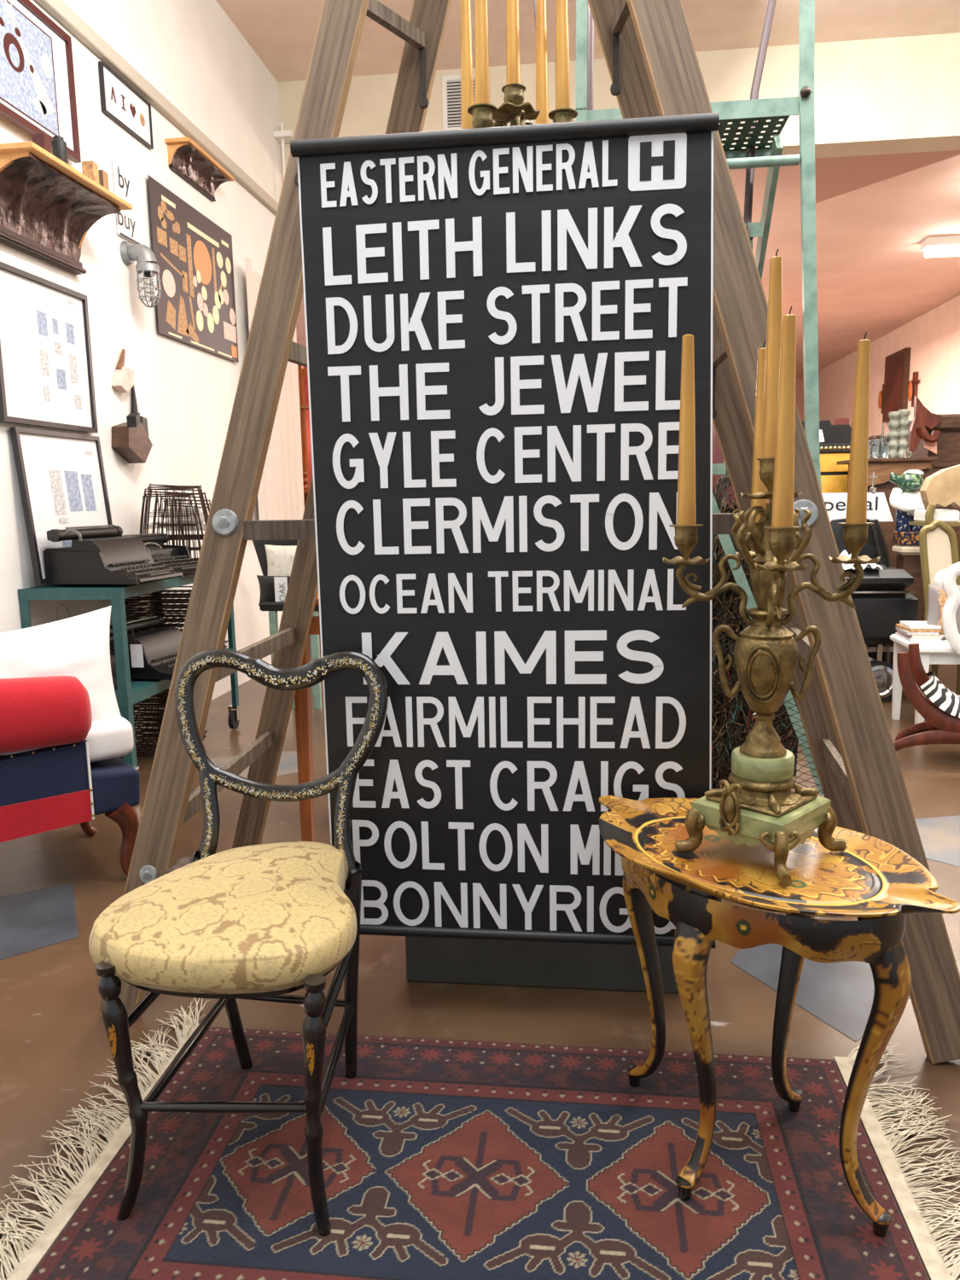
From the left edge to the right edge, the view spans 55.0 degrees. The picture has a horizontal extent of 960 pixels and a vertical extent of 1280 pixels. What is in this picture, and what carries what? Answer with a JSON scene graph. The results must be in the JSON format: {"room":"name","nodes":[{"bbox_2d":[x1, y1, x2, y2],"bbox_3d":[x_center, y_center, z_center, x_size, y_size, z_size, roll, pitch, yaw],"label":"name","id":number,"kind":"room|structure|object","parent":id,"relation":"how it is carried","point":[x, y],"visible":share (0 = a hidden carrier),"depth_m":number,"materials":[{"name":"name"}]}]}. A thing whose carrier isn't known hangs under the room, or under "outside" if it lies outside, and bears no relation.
{"room":"antique shop","nodes":[
{"label":"antique shop","id":0,"kind":"room"},
{"bbox_2d":[0,0,282,741],"bbox_3d":[-2.154,-1.337,2.561,0.120,4.430,9.940,0,9,7],"label":"wall","id":1,"kind":"structure","parent":0,"point":[191,52],"depth_m":5.13,"materials":[{"name":"paint"}]},
{"bbox_2d":[0,0,81,162],"bbox_3d":[-1.912,-2.379,3.708,0.030,0.529,1.000,0,9,7],"label":"print","id":2,"kind":"object","parent":1,"relation":"attached to","point":[37,94],"visible":0.98,"depth_m":3.92,"materials":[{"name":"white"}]},
{"bbox_2d":[0,261,98,433],"bbox_3d":[-1.896,-1.249,4.024,0.030,0.630,0.720,0,9,7],"label":"frame","id":3,"kind":"object","parent":1,"relation":"attached to","point":[47,378],"visible":1,"depth_m":4.01,"materials":[{"name":"black"}]},
{"bbox_2d":[0,141,132,274],"bbox_3d":[-1.791,-1.802,3.920,0.281,0.307,0.782,0,9,7],"label":"shelf","id":4,"kind":"object","parent":1,"relation":"attached to","point":[48,207],"visible":1,"depth_m":3.89,"materials":[{"name":"brown wood"}]},
{"bbox_2d":[111,349,134,392],"bbox_3d":[-1.816,-1.369,4.678,0.052,0.220,0.144,0,9,7],"label":"wall ornament","id":5,"kind":"object","parent":1,"relation":"attached to","point":[123,381],"visible":1,"depth_m":4.66,"materials":[{"name":"beige wood"}]},
{"bbox_2d":[98,61,153,149],"bbox_3d":[-1.819,-2.747,4.756,0.020,0.226,0.508,0,9,7],"label":"frame","id":6,"kind":"object","parent":1,"relation":"attached to","point":[120,102],"visible":1,"depth_m":4.73,"materials":[{"name":"black"}]},
{"bbox_2d":[111,157,140,244],"bbox_3d":[-1.821,-2.256,4.751,0.016,0.367,0.228,0,9,7],"label":"sign","id":7,"kind":"object","parent":1,"relation":"attached to","point":[124,177],"visible":0.98,"depth_m":4.75,"materials":[{"name":"white paper"}]},
{"bbox_2d":[111,413,152,463],"bbox_3d":[-1.763,-1.034,4.734,0.141,0.243,0.266,0,9,7],"label":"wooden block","id":8,"kind":"object","parent":1,"relation":"hanging from","point":[130,440],"visible":1,"depth_m":4.66,"materials":[{"name":"brown wood"}]},
{"bbox_2d":[119,240,161,308],"bbox_3d":[-1.744,-1.893,4.771,0.176,0.333,0.123,0,9,7],"label":"wall lamp","id":9,"kind":"object","parent":1,"relation":"attached to","point":[147,267],"visible":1,"depth_m":4.73,"materials":[{"name":"silver metal"}]},
{"bbox_2d":[139,272,157,302],"bbox_3d":[-1.716,-1.825,4.778,0.084,0.142,0.083,0,9,7],"label":"glass jar","id":10,"kind":"object","parent":9,"relation":"on","point":[148,282],"depth_m":4.74,"materials":[{"name":"glass"}]},
{"bbox_2d":[34,0,278,215],"bbox_3d":[-2.006,-2.660,3.100,0.045,0.075,8.440,0,9,7],"label":"trim","id":11,"kind":"structure","parent":1,"relation":"attached to","point":[59,9],"depth_m":4.91,"materials":[{"name":"beige paint"}]},
{"bbox_2d":[147,174,238,362],"bbox_3d":[-1.711,-2.191,5.601,0.005,0.817,1.178,0,9,7],"label":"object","id":12,"kind":"object","parent":1,"relation":"attached to","point":[194,254],"visible":1,"depth_m":5.51,"materials":[{"name":"brown"}]},
{"bbox_2d":[164,136,234,201],"bbox_3d":[-1.668,-2.812,5.539,0.145,0.147,0.680,0,9,7],"label":"shelf","id":13,"kind":"object","parent":1,"relation":"attached to","point":[187,159],"visible":1,"depth_m":5.46,"materials":[{"name":"brown wood"}]},
{"bbox_2d":[244,256,304,520],"bbox_3d":[-1.516,-1.737,6.856,0.079,1.880,0.980,0,9,7],"label":"curtain","id":14,"kind":"object","parent":1,"relation":"hanging from","point":[281,491],"visible":0.43,"depth_m":6.97,"materials":[{"name":"beige fabric"}]},
{"bbox_2d":[0,635,959,1279],"bbox_3d":[3.999,-0.374,10.425,10.500,0.101,26.500,0,9,7],"label":"floor","id":15,"kind":"structure","parent":0,"point":[55,884],"depth_m":2.32,"materials":[{"name":"concrete"}]},
{"bbox_2d":[0,675,139,876],"bbox_3d":[-1.591,0.363,3.033,0.783,0.921,0.665,-8,11,-37],"label":"sofa","id":16,"kind":"object","parent":15,"relation":"on","point":[60,768],"visible":0.89,"depth_m":2.87,"materials":[{"name":"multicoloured fabric"}]},
{"bbox_2d":[0,605,120,722],"bbox_3d":[-1.512,0.189,2.991,0.681,0.540,0.242,-8,11,-37],"label":"pillow","id":17,"kind":"object","parent":16,"relation":"on","point":[78,646],"visible":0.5,"depth_m":3.04,"materials":[{"name":"white fabric"}]},
{"bbox_2d":[0,715,133,762],"bbox_3d":[-1.459,0.326,3.145,0.430,0.141,0.490,-8,11,-37],"label":"seat cushion","id":18,"kind":"object","parent":16,"relation":"on","point":[99,741],"depth_m":2.93,"materials":[{"name":"white fabric"}]},
{"bbox_2d":[17,572,240,769],"bbox_3d":[-1.639,0.139,4.486,0.457,0.896,1.283,0,9,7],"label":"steel shelf","id":19,"kind":"object","parent":15,"relation":"on","point":[130,691],"visible":0.26,"depth_m":3.90,"materials":[{"name":"metal"}]},
{"bbox_2d":[9,426,112,584],"bbox_3d":[-1.853,-0.606,4.159,0.075,0.651,0.662,0,9,7],"label":"frame","id":20,"kind":"object","parent":19,"relation":"on","point":[61,478],"visible":0.72,"depth_m":4.07,"materials":[{"name":"black"}]},
{"bbox_2d":[42,524,183,584],"bbox_3d":[-1.599,-0.380,4.034,0.442,0.239,0.461,1,9,13],"label":"typewriter","id":21,"kind":"object","parent":19,"relation":"on","point":[99,555],"visible":1,"depth_m":3.91,"materials":[{"name":"black"}]},
{"bbox_2d":[109,615,181,680],"bbox_3d":[-1.516,0.024,4.322,0.442,0.250,0.461,1,9,15],"label":"typewriter","id":22,"kind":"object","parent":19,"relation":"on","point":[153,653],"visible":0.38,"depth_m":4.22,"materials":[{"name":"black"}]},
{"bbox_2d":[121,532,197,574],"bbox_3d":[-1.565,-0.419,4.461,0.398,0.186,0.420,2,9,21],"label":"typewriter","id":23,"kind":"object","parent":19,"relation":"on","point":[178,558],"visible":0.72,"depth_m":4.51,"materials":[{"name":"black"}]},
{"bbox_2d":[144,541,175,561],"bbox_3d":[-1.570,-0.429,4.468,0.090,0.089,0.207,2,9,21],"label":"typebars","id":24,"kind":"object","parent":23,"relation":"on","point":[158,552],"depth_m":4.50,"materials":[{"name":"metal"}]},
{"bbox_2d":[139,483,210,560],"bbox_3d":[-1.568,-0.595,4.807,0.402,0.439,0.261,0,9,7],"label":"wire basket","id":25,"kind":"object","parent":19,"relation":"on","point":[172,526],"visible":0.64,"depth_m":4.74,"materials":[{"name":"metal"}]},
{"bbox_2d":[124,586,228,649],"bbox_3d":[-1.590,-0.088,4.791,0.419,0.349,0.386,0,9,7],"label":"tray stack","id":26,"kind":"object","parent":19,"relation":"on","point":[167,610],"visible":0.23,"depth_m":4.61,"materials":[{"name":"metal"}]},
{"bbox_2d":[127,624,184,634],"bbox_3d":[-1.596,-0.061,4.796,0.405,0.025,0.386,0,9,7],"label":"wire tray","id":27,"kind":"object","parent":26,"relation":"on","point":[181,629],"depth_m":4.63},
{"bbox_2d":[125,605,186,619],"bbox_3d":[-1.598,-0.141,4.783,0.405,0.025,0.386,0,9,7],"label":"wire tray","id":28,"kind":"object","parent":26,"relation":"on","point":[161,613],"depth_m":4.61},
{"bbox_2d":[126,610,186,624],"bbox_3d":[-1.583,-0.115,4.786,0.405,0.025,0.386,0,9,7],"label":"wire tray","id":29,"kind":"object","parent":26,"relation":"on","point":[174,619],"depth_m":4.68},
{"bbox_2d":[124,595,189,609],"bbox_3d":[-1.585,-0.195,4.773,0.405,0.025,0.386,0,9,7],"label":"wire tray","id":30,"kind":"object","parent":26,"relation":"on","point":[130,606],"depth_m":4.61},
{"bbox_2d":[125,600,189,614],"bbox_3d":[-1.591,-0.168,4.778,0.405,0.025,0.386,0,9,7],"label":"wire tray","id":31,"kind":"object","parent":26,"relation":"on","point":[132,608],"depth_m":4.61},
{"bbox_2d":[124,591,191,604],"bbox_3d":[-1.599,-0.221,4.771,0.405,0.025,0.386,0,9,7],"label":"wire tray","id":32,"kind":"object","parent":26,"relation":"on","point":[139,598],"depth_m":4.60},
{"bbox_2d":[128,586,192,598],"bbox_3d":[-1.592,-0.248,4.766,0.405,0.025,0.386,0,9,7],"label":"wire tray","id":33,"kind":"object","parent":26,"relation":"on","point":[160,595],"depth_m":4.60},
{"bbox_2d":[140,616,185,630],"bbox_3d":[-1.589,-0.088,4.791,0.405,0.025,0.386,0,9,7],"label":"wire tray","id":34,"kind":"object","parent":26,"relation":"on","point":[170,625],"depth_m":4.61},
{"bbox_2d":[118,688,207,756],"bbox_3d":[-1.625,0.392,4.667,0.359,0.322,0.328,0,9,7],"label":"basket","id":35,"kind":"object","parent":15,"relation":"on","point":[163,696],"visible":0.26,"depth_m":4.52,"materials":[{"name":"metal"}]},
{"bbox_2d":[118,694,167,714],"bbox_3d":[-1.633,0.325,4.657,0.345,0.025,0.328,0,9,7],"label":"wire tray","id":36,"kind":"object","parent":35,"relation":"on","point":[135,706],"depth_m":4.51,"materials":[{"name":"metal"}]},
{"bbox_2d":[118,690,168,708],"bbox_3d":[-1.626,0.298,4.652,0.345,0.025,0.328,0,9,7],"label":"wire tray","id":37,"kind":"object","parent":35,"relation":"on","point":[147,700],"depth_m":4.50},
{"bbox_2d":[134,724,161,740],"bbox_3d":[-1.624,0.458,4.677,0.345,0.025,0.328,0,9,7],"label":"wire tray","id":38,"kind":"object","parent":35,"relation":"on","point":[136,733],"depth_m":4.53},
{"bbox_2d":[135,727,160,745],"bbox_3d":[-1.630,0.485,4.682,0.345,0.025,0.328,0,9,7],"label":"wire tray","id":39,"kind":"object","parent":35,"relation":"on","point":[137,738],"depth_m":4.53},
{"bbox_2d":[133,715,163,735],"bbox_3d":[-1.617,0.431,4.672,0.345,0.025,0.328,0,9,7],"label":"wire tray","id":40,"kind":"object","parent":35,"relation":"on","point":[148,728],"depth_m":4.52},
{"bbox_2d":[133,699,165,719],"bbox_3d":[-1.619,0.351,4.660,0.345,0.025,0.328,0,9,7],"label":"wire tray","id":41,"kind":"object","parent":35,"relation":"on","point":[138,711],"depth_m":4.51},
{"bbox_2d":[133,704,165,724],"bbox_3d":[-1.625,0.378,4.664,0.345,0.025,0.328,0,9,7],"label":"wire tray","id":42,"kind":"object","parent":35,"relation":"on","point":[154,718],"depth_m":4.52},
{"bbox_2d":[133,710,164,729],"bbox_3d":[-1.632,0.405,4.669,0.345,0.025,0.328,0,9,7],"label":"wire tray","id":43,"kind":"object","parent":35,"relation":"on","point":[160,722],"depth_m":4.52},
{"bbox_2d":[137,688,169,703],"bbox_3d":[-1.620,0.271,4.647,0.345,0.025,0.328,0,9,7],"label":"wire tray","id":44,"kind":"object","parent":35,"relation":"on","point":[162,697],"depth_m":4.49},
{"bbox_2d":[134,730,207,750],"bbox_3d":[-1.616,0.511,4.684,0.345,0.025,0.328,0,9,7],"label":"wire tray","id":45,"kind":"object","parent":35,"relation":"on","point":[141,744],"depth_m":4.54,"materials":[{"name":"metal"}]},
{"bbox_2d":[136,735,206,756],"bbox_3d":[-1.622,0.538,4.689,0.345,0.025,0.328,0,9,7],"label":"wire tray","id":46,"kind":"object","parent":35,"relation":"on","point":[204,736],"depth_m":4.54,"materials":[{"name":"metal"}]},
{"bbox_2d":[252,539,322,709],"bbox_3d":[-1.212,-0.155,5.755,0.589,1.082,0.500,0,9,7],"label":"chair","id":47,"kind":"object","parent":15,"relation":"on","point":[272,607],"visible":0.22,"depth_m":5.55,"materials":[{"name":"black"}]},
{"bbox_2d":[256,575,290,605],"bbox_3d":[-1.174,-0.300,5.604,0.380,0.190,0.112,0,9,7],"label":"cushion","id":48,"kind":"object","parent":47,"relation":"on","point":[272,588],"visible":0.56,"depth_m":5.58,"materials":[{"name":"black fabric"}]},
{"bbox_2d":[264,544,296,575],"bbox_3d":[-1.194,-0.472,5.794,0.320,0.260,0.100,0,9,7],"label":"cushion","id":49,"kind":"object","parent":47,"relation":"on","point":[280,559],"visible":0.45,"depth_m":5.75,"materials":[{"name":"fabric"}]},
{"bbox_2d":[294,593,319,842],"bbox_3d":[-0.372,0.283,3.331,0.480,0.929,0.440,0,9,7],"label":"wooden stool","id":50,"kind":"object","parent":15,"relation":"on","point":[302,697],"visible":0.04,"depth_m":3.17,"materials":[{"name":"brown wood"}]},
{"bbox_2d":[297,364,319,635],"bbox_3d":[-1.458,-1.314,8.460,0.884,2.550,0.990,0,9,7],"label":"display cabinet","id":51,"kind":"object","parent":15,"relation":"on","point":[302,370],"visible":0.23,"depth_m":8.29,"materials":[{"name":"brown wood"}]},
{"bbox_2d":[0,997,959,1279],"bbox_3d":[0.029,0.985,1.748,1.832,0.015,1.029,0,9,7],"label":"oriental rug","id":52,"kind":"object","parent":15,"relation":"on","point":[443,1159],"visible":0.94,"depth_m":1.71,"materials":[{"name":"fabric"}]},
{"bbox_2d":[88,649,388,1236],"bbox_3d":[-0.447,0.521,1.784,0.486,0.929,0.588,0,9,7],"label":"chair","id":53,"kind":"object","parent":52,"relation":"on","point":[268,922],"visible":1,"depth_m":1.64,"materials":[{"name":"fabric"}]},
{"bbox_2d":[88,841,356,994],"bbox_3d":[-0.448,0.495,1.762,0.474,0.097,0.541,0,9,7],"label":"seat cushion","id":54,"kind":"object","parent":53,"relation":"on","point":[269,918],"depth_m":1.59,"materials":[{"name":"fabric"}]},
{"bbox_2d":[598,795,959,1237],"bbox_3d":[0.496,0.670,1.710,0.550,0.614,0.534,0,9,7],"label":"tray table","id":55,"kind":"object","parent":52,"relation":"on","point":[873,881],"visible":0.86,"depth_m":1.57,"materials":[{"name":"black paint"}]},
{"bbox_2d":[662,457,880,886],"bbox_3d":[0.503,0.038,1.620,0.280,0.702,0.280,-7,11,-35],"label":"candelabra","id":56,"kind":"object","parent":55,"relation":"on","point":[761,805],"visible":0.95,"depth_m":1.59,"materials":[{"name":"gold metal"}]},
{"bbox_2d":[676,326,695,525],"bbox_3d":[0.357,-0.359,1.582,0.032,0.343,0.032,0,9,7],"label":"taper candle","id":57,"kind":"object","parent":56,"relation":"on","point":[686,475],"visible":1,"depth_m":1.57,"materials":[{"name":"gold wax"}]},
{"bbox_2d":[669,524,703,560],"bbox_3d":[0.360,-0.169,1.612,0.057,0.064,0.057,0,9,7],"label":"candle cup","id":58,"kind":"object","parent":56,"relation":"on","point":[685,538],"depth_m":1.60,"materials":[{"name":"gold metal"}]},
{"bbox_2d":[750,341,768,522],"bbox_3d":[0.519,-0.376,1.696,0.032,0.336,0.032,0,9,7],"label":"taper candle","id":59,"kind":"object","parent":56,"relation":"on","point":[758,485],"visible":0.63,"depth_m":1.69,"materials":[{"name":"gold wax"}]},
{"bbox_2d":[756,457,774,492],"bbox_3d":[0.497,-0.278,1.571,0.048,0.064,0.048,0,9,7],"label":"candle cup","id":60,"kind":"object","parent":56,"relation":"on","point":[766,465],"depth_m":1.56,"materials":[{"name":"gold metal"}]},
{"bbox_2d":[762,249,782,458],"bbox_3d":[0.493,-0.470,1.541,0.032,0.350,0.032,0,9,7],"label":"taper candle","id":61,"kind":"object","parent":56,"relation":"on","point":[773,332],"visible":0.84,"depth_m":1.53,"materials":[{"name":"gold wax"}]},
{"bbox_2d":[763,526,801,565],"bbox_3d":[0.475,-0.146,1.452,0.057,0.064,0.057,0,9,7],"label":"candle cup","id":62,"kind":"object","parent":56,"relation":"on","point":[781,541],"depth_m":1.44,"materials":[{"name":"gold metal"}]},
{"bbox_2d":[771,306,796,527],"bbox_3d":[0.472,-0.336,1.422,0.032,0.342,0.032,0,9,7],"label":"taper candle","id":63,"kind":"object","parent":56,"relation":"on","point":[783,483],"visible":0.99,"depth_m":1.41,"materials":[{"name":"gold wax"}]},
{"bbox_2d":[837,522,873,558],"bbox_3d":[0.637,-0.167,1.565,0.057,0.064,0.057,0,9,7],"label":"candle cup","id":64,"kind":"object","parent":56,"relation":"on","point":[855,536],"depth_m":1.55,"materials":[{"name":"gold metal"}]},
{"bbox_2d":[845,331,870,523],"bbox_3d":[0.634,-0.346,1.537,0.032,0.322,0.032,0,9,7],"label":"taper candle","id":65,"kind":"object","parent":56,"relation":"on","point":[858,476],"visible":0.98,"depth_m":1.53,"materials":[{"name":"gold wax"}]},
{"bbox_2d":[598,795,959,917],"bbox_3d":[0.491,0.385,1.666,0.546,0.038,0.533,0,9,7],"label":"tray","id":66,"kind":"object","parent":55,"relation":"on","point":[872,877],"depth_m":1.60,"materials":[{"name":"metal"}]},
{"bbox_2d":[97,0,959,1064],"bbox_3d":[0.120,-0.852,2.387,2.189,3.453,1.064,0,9,7],"label":"stepladder","id":67,"kind":"object","parent":15,"relation":"on","point":[648,50],"visible":0.54,"depth_m":2.19,"materials":[{"name":"brown wood"}]},
{"bbox_2d":[290,112,719,948],"bbox_3d":[0.049,-0.216,2.086,0.940,1.750,0.340,0,9,7],"label":"blind","id":68,"kind":"object","parent":67,"relation":"hanging from","point":[497,319],"visible":0.9,"depth_m":1.92,"materials":[{"name":"fabric"}]},
{"bbox_3d":[0.075,-0.410,2.255,0.740,0.203,0.350,0,9,7],"label":"plank","id":69,"kind":"object","parent":67,"relation":"on","visible":0},
{"bbox_2d":[467,83,577,127],"bbox_3d":[0.084,-0.895,2.194,0.289,0.772,0.289,-3,9,-13],"label":"candelabra","id":70,"kind":"object","parent":69,"relation":"on","point":[513,111],"visible":0.06,"depth_m":2.09,"materials":[{"name":"gold metal"}]},
{"bbox_2d":[460,0,474,128],"bbox_3d":[-0.031,-1.394,2.191,0.034,0.415,0.034,0,9,7],"label":"taper candle","id":71,"kind":"object","parent":70,"relation":"on","point":[467,75],"visible":0.76,"depth_m":2.18,"materials":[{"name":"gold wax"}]},
{"bbox_2d":[474,0,489,104],"bbox_3d":[0.002,-1.367,2.011,0.034,0.415,0.034,0,9,7],"label":"taper candle","id":72,"kind":"object","parent":70,"relation":"on","point":[481,44],"visible":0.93,"depth_m":2.01,"materials":[{"name":"gold wax"}]},
{"bbox_2d":[467,103,497,127],"bbox_3d":[0.006,-1.139,2.047,0.066,0.074,0.066,0,9,7],"label":"candle cup","id":73,"kind":"object","parent":70,"relation":"on","point":[482,113],"depth_m":2.03,"materials":[{"name":"gold metal"}]},
{"bbox_2d":[506,0,520,84],"bbox_3d":[0.075,-1.468,2.104,0.034,0.415,0.034,0,9,7],"label":"taper candle","id":74,"kind":"object","parent":70,"relation":"on","point":[513,55],"visible":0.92,"depth_m":2.11,"materials":[{"name":"gold wax"}]},
{"bbox_2d":[501,83,525,104],"bbox_3d":[0.079,-1.248,2.138,0.056,0.058,0.056,0,9,7],"label":"candle cup","id":75,"kind":"object","parent":70,"relation":"on","point":[514,93],"depth_m":2.12,"materials":[{"name":"gold metal"}]},
{"bbox_2d":[535,0,549,124],"bbox_3d":[0.150,-1.402,2.223,0.034,0.415,0.034,0,9,7],"label":"taper candle","id":76,"kind":"object","parent":70,"relation":"on","point":[542,84],"visible":0.78,"depth_m":2.21,"materials":[{"name":"gold wax"}]},
{"bbox_2d":[555,0,570,109],"bbox_3d":[0.184,-1.375,2.044,0.034,0.415,0.034,0,9,7],"label":"taper candle","id":77,"kind":"object","parent":70,"relation":"on","point":[562,72],"visible":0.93,"depth_m":2.04,"materials":[{"name":"gold wax"}]},
{"bbox_2d":[548,107,577,122],"bbox_3d":[0.188,-1.147,2.079,0.066,0.074,0.066,0,9,7],"label":"candle cup","id":78,"kind":"object","parent":70,"relation":"on","point":[559,115],"depth_m":2.06,"materials":[{"name":"gold metal"}]},
{"bbox_2d":[405,936,678,993],"bbox_3d":[0.190,0.700,2.496,0.749,0.345,0.326,0,9,7],"label":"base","id":79,"kind":"object","parent":15,"relation":"on","point":[445,960],"visible":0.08,"depth_m":2.36,"materials":[{"name":"wood"}]},
{"bbox_2d":[533,0,823,795],"bbox_3d":[0.876,-1.241,4.354,1.131,3.574,2.642,0,9,7],"label":"scaffold","id":80,"kind":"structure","parent":15,"relation":"on","point":[750,111],"depth_m":3.06,"materials":[{"name":"metal"}]},
{"bbox_2d":[712,422,736,505],"bbox_3d":[3.236,-1.893,12.264,0.292,2.365,0.400,0,9,7],"label":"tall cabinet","id":81,"kind":"object","parent":15,"relation":"on","point":[718,457],"visible":0.02,"depth_m":12.03,"materials":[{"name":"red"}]},
{"bbox_2d":[711,477,822,792],"bbox_3d":[0.987,0.090,3.196,0.482,1.297,0.491,-1,9,1],"label":"wire mesh","id":82,"kind":"object","parent":15,"relation":"on","point":[732,718],"visible":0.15,"depth_m":3.34,"materials":[{"name":"brown"}]},
{"bbox_2d":[819,443,850,493],"bbox_3d":[2.726,-0.714,7.231,0.370,1.596,0.498,0,9,7],"label":"chest","id":83,"kind":"object","parent":15,"relation":"on","point":[834,477],"visible":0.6,"depth_m":6.92,"materials":[{"name":"yellow"}]},
{"bbox_2d":[830,517,891,663],"bbox_3d":[2.405,-0.255,5.974,0.573,1.084,0.200,0,9,7],"label":"coat","id":84,"kind":"object","parent":15,"relation":"on","point":[875,546],"visible":0.18,"depth_m":5.87,"materials":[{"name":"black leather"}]},
{"bbox_2d":[843,563,918,702],"bbox_3d":[2.195,-0.047,5.594,0.755,0.796,0.560,0,9,7],"label":"typewriter","id":85,"kind":"object","parent":15,"relation":"on","point":[881,601],"visible":0.17,"depth_m":5.31,"materials":[{"name":"black"}]},
{"bbox_2d":[836,456,937,621],"bbox_3d":[2.882,-0.557,6.640,0.526,1.464,0.530,0,9,7],"label":"sideboard","id":86,"kind":"object","parent":15,"relation":"on","point":[882,468],"visible":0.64,"depth_m":6.33,"materials":[{"name":"brown wood"}]},
{"bbox_2d":[887,411,900,458],"bbox_3d":[2.866,-1.420,6.389,0.086,0.316,0.084,0,9,7],"label":"twisted column","id":87,"kind":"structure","parent":86,"relation":"on","point":[893,425],"depth_m":6.36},
{"bbox_2d":[897,409,910,457],"bbox_3d":[2.928,-1.426,6.381,0.086,0.328,0.084,0,9,7],"label":"twisted column","id":88,"kind":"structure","parent":86,"relation":"on","point":[904,421],"depth_m":6.35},
{"bbox_2d":[890,530,921,690],"bbox_3d":[2.675,-0.181,5.781,0.151,0.992,0.180,0,9,7],"label":"pedestal","id":89,"kind":"object","parent":15,"relation":"on","point":[908,559],"visible":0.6,"depth_m":5.67,"materials":[{"name":"brown wood"}]},
{"bbox_2d":[889,469,925,531],"bbox_3d":[2.642,-0.852,5.640,0.259,0.376,0.177,0,9,7],"label":"figurine","id":90,"kind":"object","parent":89,"relation":"on","point":[906,498],"visible":0.73,"depth_m":5.62,"materials":[{"name":"ceramic"}]},
{"bbox_2d":[890,561,959,724],"bbox_3d":[2.460,0.012,4.808,0.480,0.915,0.498,0,9,7],"label":"chair","id":91,"kind":"object","parent":15,"relation":"on","point":[946,651],"visible":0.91,"depth_m":4.63,"materials":[{"name":"white paint"}]},
{"bbox_2d":[926,584,959,635],"bbox_3d":[2.483,-0.158,4.829,0.291,0.280,0.148,-4,9,-21],"label":"cushion","id":92,"kind":"object","parent":91,"relation":"on","point":[937,596],"visible":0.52,"depth_m":4.78,"materials":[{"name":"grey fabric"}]},
{"bbox_2d":[893,643,959,750],"bbox_3d":[2.320,0.291,4.251,0.943,0.515,0.306,0,9,7],"label":"stool","id":93,"kind":"object","parent":15,"relation":"on","point":[939,706],"visible":0.99,"depth_m":4.16,"materials":[{"name":"brown wood"}]},
{"bbox_2d":[901,519,959,699],"bbox_3d":[2.599,-0.146,5.266,0.330,1.082,0.460,0,9,7],"label":"chair","id":94,"kind":"object","parent":15,"relation":"on","point":[939,550],"visible":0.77,"depth_m":5.05,"materials":[{"name":"brown"}]},
{"bbox_2d":[906,395,959,621],"bbox_3d":[3.743,-0.927,7.348,0.850,1.946,0.668,0,9,7],"label":"armoire","id":95,"kind":"object","parent":15,"relation":"on","point":[931,434],"visible":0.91,"depth_m":7.07,"materials":[{"name":"brown wood"}]},
{"bbox_2d":[908,464,959,526],"bbox_3d":[2.917,-0.326,5.393,0.768,1.387,0.400,0,9,7],"label":"console","id":96,"kind":"object","parent":15,"relation":"on","point":[941,488],"visible":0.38,"depth_m":5.17,"materials":[{"name":"beige paint"}]},
{"bbox_2d":[913,509,959,522],"bbox_3d":[2.644,-0.720,5.343,0.153,0.070,0.280,0,9,7],"label":"tray","id":97,"kind":"object","parent":96,"relation":"on","point":[945,515],"visible":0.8,"depth_m":5.21,"materials":[{"name":"white paint"}]},
{"bbox_2d":[215,0,959,81],"bbox_3d":[2.979,-3.594,1.753,10.500,0.100,10.240,0,9,7],"label":"ceiling","id":98,"kind":"structure","parent":0,"point":[282,33],"depth_m":6.34,"materials":[{"name":"paint"}]},
{"bbox_2d":[277,32,959,174],"bbox_3d":[3.621,-3.976,6.682,10.380,0.680,0.300,0,9,7],"label":"wall header","id":99,"kind":"structure","parent":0,"point":[899,95],"depth_m":6.68,"materials":[{"name":"paint"}]},
{"bbox_2d":[442,73,474,130],"bbox_3d":[-0.111,-4.048,6.949,0.345,0.400,0.018,0,9,7],"label":"air vent","id":100,"kind":"object","parent":99,"relation":"in","point":[450,84],"visible":0.34,"depth_m":6.96,"materials":[{"name":"white paint"}]},
{"bbox_2d":[282,154,959,378],"bbox_3d":[3.280,-5.167,14.974,13.000,0.100,16.260,0,9,7],"label":"ceiling","id":101,"kind":"structure","parent":0,"point":[874,276],"depth_m":10.64,"materials":[{"name":"paint"}]},
{"bbox_2d":[814,150,959,203],"bbox_3d":[3.162,-3.864,7.574,1.300,0.180,1.290,0,9,7],"label":"beam","id":102,"kind":"structure","parent":101,"relation":"attached to","point":[834,176],"depth_m":7.28,"materials":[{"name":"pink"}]},
{"bbox_2d":[920,235,959,257],"bbox_3d":[5.368,-4.295,10.054,1.000,0.184,0.200,0,9,7],"label":"tube light","id":103,"kind":"object","parent":101,"relation":"attached to","point":[935,246],"visible":1,"depth_m":10.05,"materials":[{"name":"white paint"}]},
{"bbox_2d":[821,492,893,521],"bbox_3d":[2.407,-0.358,6.109,0.580,1.248,0.063,0,9,7],"label":"board","id":104,"kind":"object","parent":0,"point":[835,503],"visible":0.44,"depth_m":5.99,"materials":[{"name":"white paper"}]},
{"bbox_2d":[803,295,959,442],"bbox_3d":[7.040,-3.163,14.845,0.100,3.950,16.260,0,9,7],"label":"wall","id":105,"kind":"structure","parent":0,"point":[933,338],"depth_m":14.71,"materials":[{"name":"paint"}]},
{"bbox_2d":[882,347,910,422],"bbox_3d":[7.033,-4.288,15.591,0.090,1.114,1.049,0,9,7],"label":"painting","id":106,"kind":"object","parent":105,"relation":"attached to","point":[897,364],"visible":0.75,"depth_m":15.42,"materials":[{"name":"brown wood"}]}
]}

